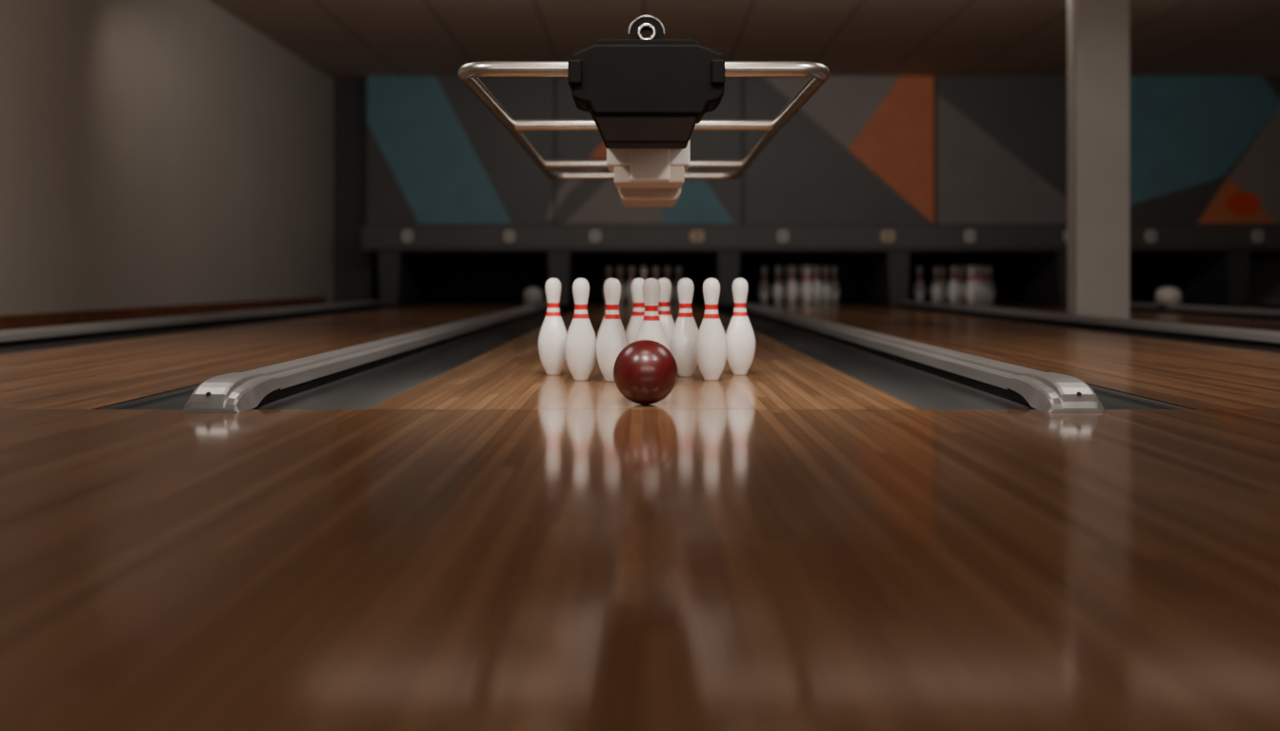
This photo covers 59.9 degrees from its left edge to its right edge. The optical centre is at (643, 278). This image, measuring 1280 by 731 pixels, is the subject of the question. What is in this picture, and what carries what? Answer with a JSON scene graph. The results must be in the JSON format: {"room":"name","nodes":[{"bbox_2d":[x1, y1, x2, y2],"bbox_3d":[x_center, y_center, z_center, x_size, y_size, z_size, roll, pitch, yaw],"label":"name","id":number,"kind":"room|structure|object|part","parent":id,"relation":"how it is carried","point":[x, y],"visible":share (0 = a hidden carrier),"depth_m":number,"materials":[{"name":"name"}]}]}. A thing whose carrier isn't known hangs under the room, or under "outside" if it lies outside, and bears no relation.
{"room":"sports facility","nodes":[
{"label":"sports facility","id":0,"kind":"room"},
{"bbox_2d":[0,0,334,315],"bbox_3d":[-4.625,-1.215,7.950,0.150,3.690,20.900,0,0,0],"label":"wall","id":1,"kind":"structure","parent":0,"point":[153,152],"depth_m":10.33,"materials":[{"name":"paint"}]},
{"bbox_2d":[0,297,325,330],"bbox_3d":[-4.537,0.323,6.650,0.025,0.115,18.300,0,0,0],"label":"baseboard","id":2,"kind":"structure","parent":1,"relation":"attached to","point":[50,319],"depth_m":9.89,"materials":[{"name":"brown wood"}]},
{"bbox_2d":[0,409,1279,730],"bbox_3d":[2.525,0.440,0.354,14.150,0.120,5.708,0,0,0],"label":"floor","id":3,"kind":"structure","parent":0,"point":[161,570],"depth_m":1.46,"materials":[{"name":"brown wood"}]},
{"bbox_2d":[458,15,829,206],"bbox_3d":[0.000,-0.534,4.959,1.165,0.448,3.628,0,0,0],"label":"handler","id":4,"kind":"object","parent":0,"point":[646,98],"visible":1,"depth_m":3.27,"materials":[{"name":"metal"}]},
{"bbox_3d":[-0.291,-0.620,5.035,0.582,0.057,3.477,0,0,0],"label":"frame","id":5,"kind":"part","parent":4,"relation":"part of","materials":[{"name":"metal"}]},
{"bbox_3d":[0.008,-0.673,3.255,0.307,0.017,0.170,0,0,0],"label":"plate","id":6,"kind":"part","parent":4,"relation":"part of","materials":[{"name":"black metal"}]},
{"bbox_3d":[0.008,-0.712,3.225,0.160,0.083,0.050,0,0,0],"label":"lug plate","id":7,"kind":"part","parent":4,"relation":"part of","materials":[{"name":"black metal"}]},
{"bbox_3d":[0.023,-0.421,4.110,0.146,0.127,0.100,0,0,0],"label":"motor","id":8,"kind":"part","parent":4,"relation":"part of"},
{"bbox_3d":[0.291,-0.620,5.035,0.582,0.057,3.477,0,0,0],"label":"frame","id":9,"kind":"part","parent":4,"relation":"part of","materials":[{"name":"metal"}]},
{"bbox_2d":[209,0,1279,79],"bbox_3d":[2.525,-2.985,7.950,14.150,0.150,20.900,0,0,0],"label":"ceiling","id":10,"kind":"structure","parent":0,"point":[341,39],"depth_m":12.97,"materials":[{"name":"paint"}]},
{"bbox_2d":[372,251,1225,308],"bbox_3d":[2.525,-1.280,18.325,14.150,3.560,0.150,0,0,0],"label":"wall","id":11,"kind":"structure","parent":0,"point":[375,283],"depth_m":18.25,"materials":[{"name":"black"}]},
{"bbox_2d":[1242,251,1279,305],"bbox_3d":[9.675,-1.215,7.950,0.150,3.690,20.900,0,0,0],"label":"wall","id":12,"kind":"structure","parent":0,"point":[1264,286],"depth_m":17.18,"materials":[{"name":"paint"}]},
{"bbox_3d":[2.525,0.565,7.950,14.150,0.130,20.900,0,0,0],"label":"floor","id":13,"kind":"structure","parent":0,"visible":0},
{"bbox_2d":[0,304,399,354],"bbox_3d":[-3.600,0.442,9.557,0.800,0.116,12.686,0,0,0],"label":"gutter","id":14,"kind":"object","parent":13,"relation":"on","point":[28,348],"visible":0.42,"depth_m":8.05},
{"bbox_2d":[0,300,380,347],"bbox_3d":[-3.603,0.371,9.018,0.174,0.157,11.765,0,0,0],"label":"rail","id":15,"kind":"object","parent":14,"relation":"on","point":[55,333],"visible":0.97,"depth_m":7.99,"materials":[{"name":"metal"}]},
{"bbox_2d":[0,302,523,409],"bbox_3d":[-2.400,0.440,10.057,1.600,0.120,13.686,0,0,0],"label":"lane","id":16,"kind":"object","parent":13,"relation":"on","point":[96,375],"visible":0.64,"depth_m":5.50,"materials":[{"name":"brown wood"}]},
{"bbox_2d":[98,304,574,409],"bbox_3d":[-1.200,0.442,9.557,0.800,0.116,12.686,0,0,0],"label":"gutter","id":17,"kind":"object","parent":13,"relation":"on","point":[366,390],"visible":0.17,"depth_m":4.64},
{"bbox_2d":[182,287,547,412],"bbox_3d":[-1.215,0.275,9.018,0.220,0.350,11.765,0,0,0],"label":"rail","id":18,"kind":"object","parent":17,"relation":"on","point":[246,390],"visible":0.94,"depth_m":4.09,"materials":[{"name":"metal"}]},
{"bbox_2d":[522,287,542,305],"bbox_3d":[-1.215,0.200,12.200,0.220,0.200,0.220,0,0,0],"label":"hood","id":19,"kind":"object","parent":18,"relation":"attached to","point":[532,296],"depth_m":12.11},
{"bbox_2d":[368,302,919,409],"bbox_3d":[0.000,0.440,10.057,1.600,0.120,13.686,0,0,0],"label":"lane","id":20,"kind":"object","parent":13,"relation":"on","point":[511,375],"visible":0.43,"depth_m":3.80,"materials":[{"name":"brown wood"}]},
{"bbox_2d":[538,278,567,375],"bbox_3d":[-0.355,0.190,4.360,0.121,0.380,0.121,0,0,8],"label":"pin","id":21,"kind":"object","parent":20,"relation":"on","point":[552,334],"visible":0.98,"depth_m":4.33,"materials":[{"name":"white plastic"}]},
{"bbox_2d":[564,278,596,380],"bbox_3d":[-0.233,0.190,4.120,0.121,0.380,0.121,0,0,-37],"label":"pin","id":22,"kind":"object","parent":20,"relation":"on","point":[580,344],"visible":0.98,"depth_m":4.09,"materials":[{"name":"white plastic"}]},
{"bbox_2d":[596,278,609,341],"bbox_3d":[-0.125,0.190,4.330,0.121,0.380,0.121,0,0,9],"label":"pin","id":23,"kind":"object","parent":20,"relation":"on","point":[609,278],"visible":0.08,"depth_m":4.32,"materials":[{"name":"white plastic"}]},
{"bbox_2d":[596,278,628,381],"bbox_3d":[-0.116,0.190,4.080,0.121,0.380,0.121,0,0,-35],"label":"pin","id":24,"kind":"object","parent":20,"relation":"on","point":[611,339],"visible":0.91,"depth_m":4.05,"materials":[{"name":"white plastic"}]},
{"bbox_2d":[625,278,644,344],"bbox_3d":[-0.019,0.190,4.420,0.121,0.380,0.121,0,0,-5],"label":"pin","id":25,"kind":"object","parent":20,"relation":"on","point":[638,311],"visible":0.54,"depth_m":4.39,"materials":[{"name":"white plastic"}]},
{"bbox_2d":[602,264,681,303],"bbox_3d":[0.000,0.094,16.732,1.261,0.569,1.045,0,0,0],"label":"rack","id":26,"kind":"object","parent":20,"relation":"on","point":[625,290],"visible":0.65,"depth_m":16.83,"materials":[{"name":"white plastic"}]},
{"bbox_2d":[613,340,678,404],"bbox_3d":[0.005,0.283,3.335,0.194,0.194,0.194,0,0,0],"label":"ball","id":27,"kind":"object","parent":20,"relation":"on","point":[645,371],"visible":1,"depth_m":3.27,"materials":[{"name":"red plastic"}]},
{"bbox_2d":[635,278,668,349],"bbox_3d":[0.027,0.190,3.930,0.121,0.380,0.121,0,0,1],"label":"pin","id":28,"kind":"object","parent":20,"relation":"on","point":[650,329],"visible":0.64,"depth_m":3.90,"materials":[{"name":"white plastic"}]},
{"bbox_2d":[658,278,675,351],"bbox_3d":[0.082,0.190,4.530,0.121,0.380,0.121,0,0,-18],"label":"pin","id":29,"kind":"object","parent":20,"relation":"on","point":[668,324],"visible":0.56,"depth_m":4.50,"materials":[{"name":"white plastic"}]},
{"bbox_2d":[669,278,698,377],"bbox_3d":[0.161,0.190,4.280,0.121,0.380,0.121,0,0,-23],"label":"pin","id":30,"kind":"object","parent":20,"relation":"on","point":[683,338],"visible":0.91,"depth_m":4.25,"materials":[{"name":"white plastic"}]},
{"bbox_2d":[695,278,727,380],"bbox_3d":[0.251,0.190,4.120,0.121,0.380,0.121,0,0,-28],"label":"pin","id":31,"kind":"object","parent":20,"relation":"on","point":[710,344],"visible":1,"depth_m":4.09,"materials":[{"name":"white plastic"}]},
{"bbox_2d":[725,278,755,375],"bbox_3d":[0.378,0.190,4.360,0.121,0.380,0.121,0,0,-7],"label":"pin","id":32,"kind":"object","parent":20,"relation":"on","point":[740,335],"visible":0.95,"depth_m":4.33,"materials":[{"name":"white plastic"}]},
{"bbox_2d":[334,76,1279,304],"bbox_3d":[4.065,-1.265,16.785,17.229,3.290,2.330,0,0,0],"label":"wall","id":33,"kind":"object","parent":13,"relation":"on","point":[876,180],"visible":0.91,"depth_m":16.00,"materials":[{"name":"grey paint"}]},
{"bbox_2d":[428,251,1158,301],"bbox_3d":[2.803,-1.265,17.925,13.593,3.290,0.050,0,0,0],"label":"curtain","id":34,"kind":"object","parent":33,"relation":"hanging from","point":[453,276],"depth_m":17.90,"materials":[{"name":"black fabric"}]},
{"bbox_3d":[2.803,-0.409,15.650,13.593,0.067,0.040,0,0,0],"label":"rail","id":35,"kind":"part","parent":33,"relation":"part of","materials":[{"name":"grey metal"}]},
{"bbox_2d":[718,304,1189,409],"bbox_3d":[1.200,0.442,9.557,0.800,0.116,12.686,0,0,0],"label":"gutter","id":36,"kind":"object","parent":13,"relation":"on","point":[921,390],"visible":0.15,"depth_m":4.63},
{"bbox_2d":[728,300,1104,412],"bbox_3d":[1.218,0.371,9.018,0.174,0.157,11.765,0,0,0],"label":"rail","id":37,"kind":"object","parent":36,"relation":"on","point":[1041,390],"visible":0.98,"depth_m":4.02,"materials":[{"name":"metal"}]},
{"bbox_2d":[751,302,1279,409],"bbox_3d":[2.400,0.440,10.057,1.600,0.120,13.686,0,0,0],"label":"lane","id":38,"kind":"object","parent":13,"relation":"on","point":[1188,375],"visible":0.64,"depth_m":5.50,"materials":[{"name":"brown wood"}]},
{"bbox_2d":[758,264,839,303],"bbox_3d":[2.400,0.094,16.732,1.261,0.569,1.045,0,0,0],"label":"rack","id":39,"kind":"object","parent":38,"relation":"on","point":[809,290],"visible":1,"depth_m":16.82,"materials":[{"name":"white plastic"}]},
{"bbox_2d":[882,304,1279,353],"bbox_3d":[3.470,0.442,9.557,0.540,0.116,12.686,0,0,0],"label":"gutter","id":40,"kind":"object","parent":13,"relation":"on","point":[1234,346],"visible":0.23,"depth_m":7.96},
{"bbox_2d":[899,300,1279,349],"bbox_3d":[3.503,0.371,9.018,0.174,0.157,11.765,0,0,0],"label":"rail","id":41,"kind":"object","parent":40,"relation":"on","point":[1270,339],"visible":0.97,"depth_m":7.88,"materials":[{"name":"metal"}]},
{"bbox_2d":[944,302,1279,331],"bbox_3d":[4.925,0.440,10.057,1.350,0.120,13.686,0,0,0],"label":"lane","id":42,"kind":"object","parent":13,"relation":"on","point":[1265,325],"visible":0.33,"depth_m":10.43,"materials":[{"name":"brown wood"}]},
{"bbox_2d":[913,264,995,303],"bbox_3d":[4.800,0.094,16.732,1.261,0.569,1.045,0,0,0],"label":"rack","id":43,"kind":"object","parent":42,"relation":"on","point":[969,290],"visible":0.99,"depth_m":16.82,"materials":[{"name":"white plastic"}]},
{"bbox_2d":[1058,304,1279,320],"bbox_3d":[6.000,0.442,9.557,0.800,0.116,12.686,0,0,0],"label":"gutter","id":44,"kind":"object","parent":13,"relation":"on","point":[1269,319],"visible":0.03,"depth_m":11.75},
{"bbox_2d":[1129,286,1279,319],"bbox_3d":[6.000,0.275,9.018,0.280,0.350,11.765,0,0,0],"label":"rail","id":45,"kind":"object","parent":44,"relation":"on","point":[1169,299],"visible":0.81,"depth_m":12.19,"materials":[{"name":"metal"}]},
{"bbox_2d":[1155,286,1181,304],"bbox_3d":[6.000,0.200,12.700,0.280,0.200,0.280,0,0,0],"label":"hood","id":46,"kind":"object","parent":45,"relation":"attached to","point":[1166,295],"depth_m":12.59,"materials":[{"name":"plastic"}]},
{"bbox_3d":[6.003,0.337,9.018,0.174,0.087,11.765,0,0,0],"label":"rail","id":47,"kind":"part","parent":45,"relation":"part of","materials":[{"name":"metal"}]},
{"bbox_2d":[1181,303,1279,309],"bbox_3d":[7.200,0.440,10.057,1.600,0.120,13.686,0,0,0],"label":"lane","id":48,"kind":"object","parent":13,"relation":"on","point":[1182,304],"visible":0.02,"depth_m":15.02,"materials":[{"name":"brown wood"}]},
{"bbox_2d":[1225,304,1279,308],"bbox_3d":[8.400,0.442,9.557,0.800,0.116,12.686,0,0,0],"label":"gutter","id":49,"kind":"object","parent":13,"relation":"on","point":[1258,306],"visible":0.18,"depth_m":15.28,"materials":[{"name":"grey metal"}]},
{"bbox_3d":[3.995,0.440,9.557,0.510,0.120,12.686,0,0,0],"label":"strip","id":50,"kind":"object","parent":13,"relation":"on","visible":0},
{"bbox_2d":[1067,0,1129,319],"bbox_3d":[4.002,-1.265,9.780,0.463,3.290,0.240,0,0,0],"label":"pillar","id":51,"kind":"structure","parent":50,"relation":"on","point":[1098,30],"depth_m":9.66,"materials":[{"name":"paint"}]}
]}

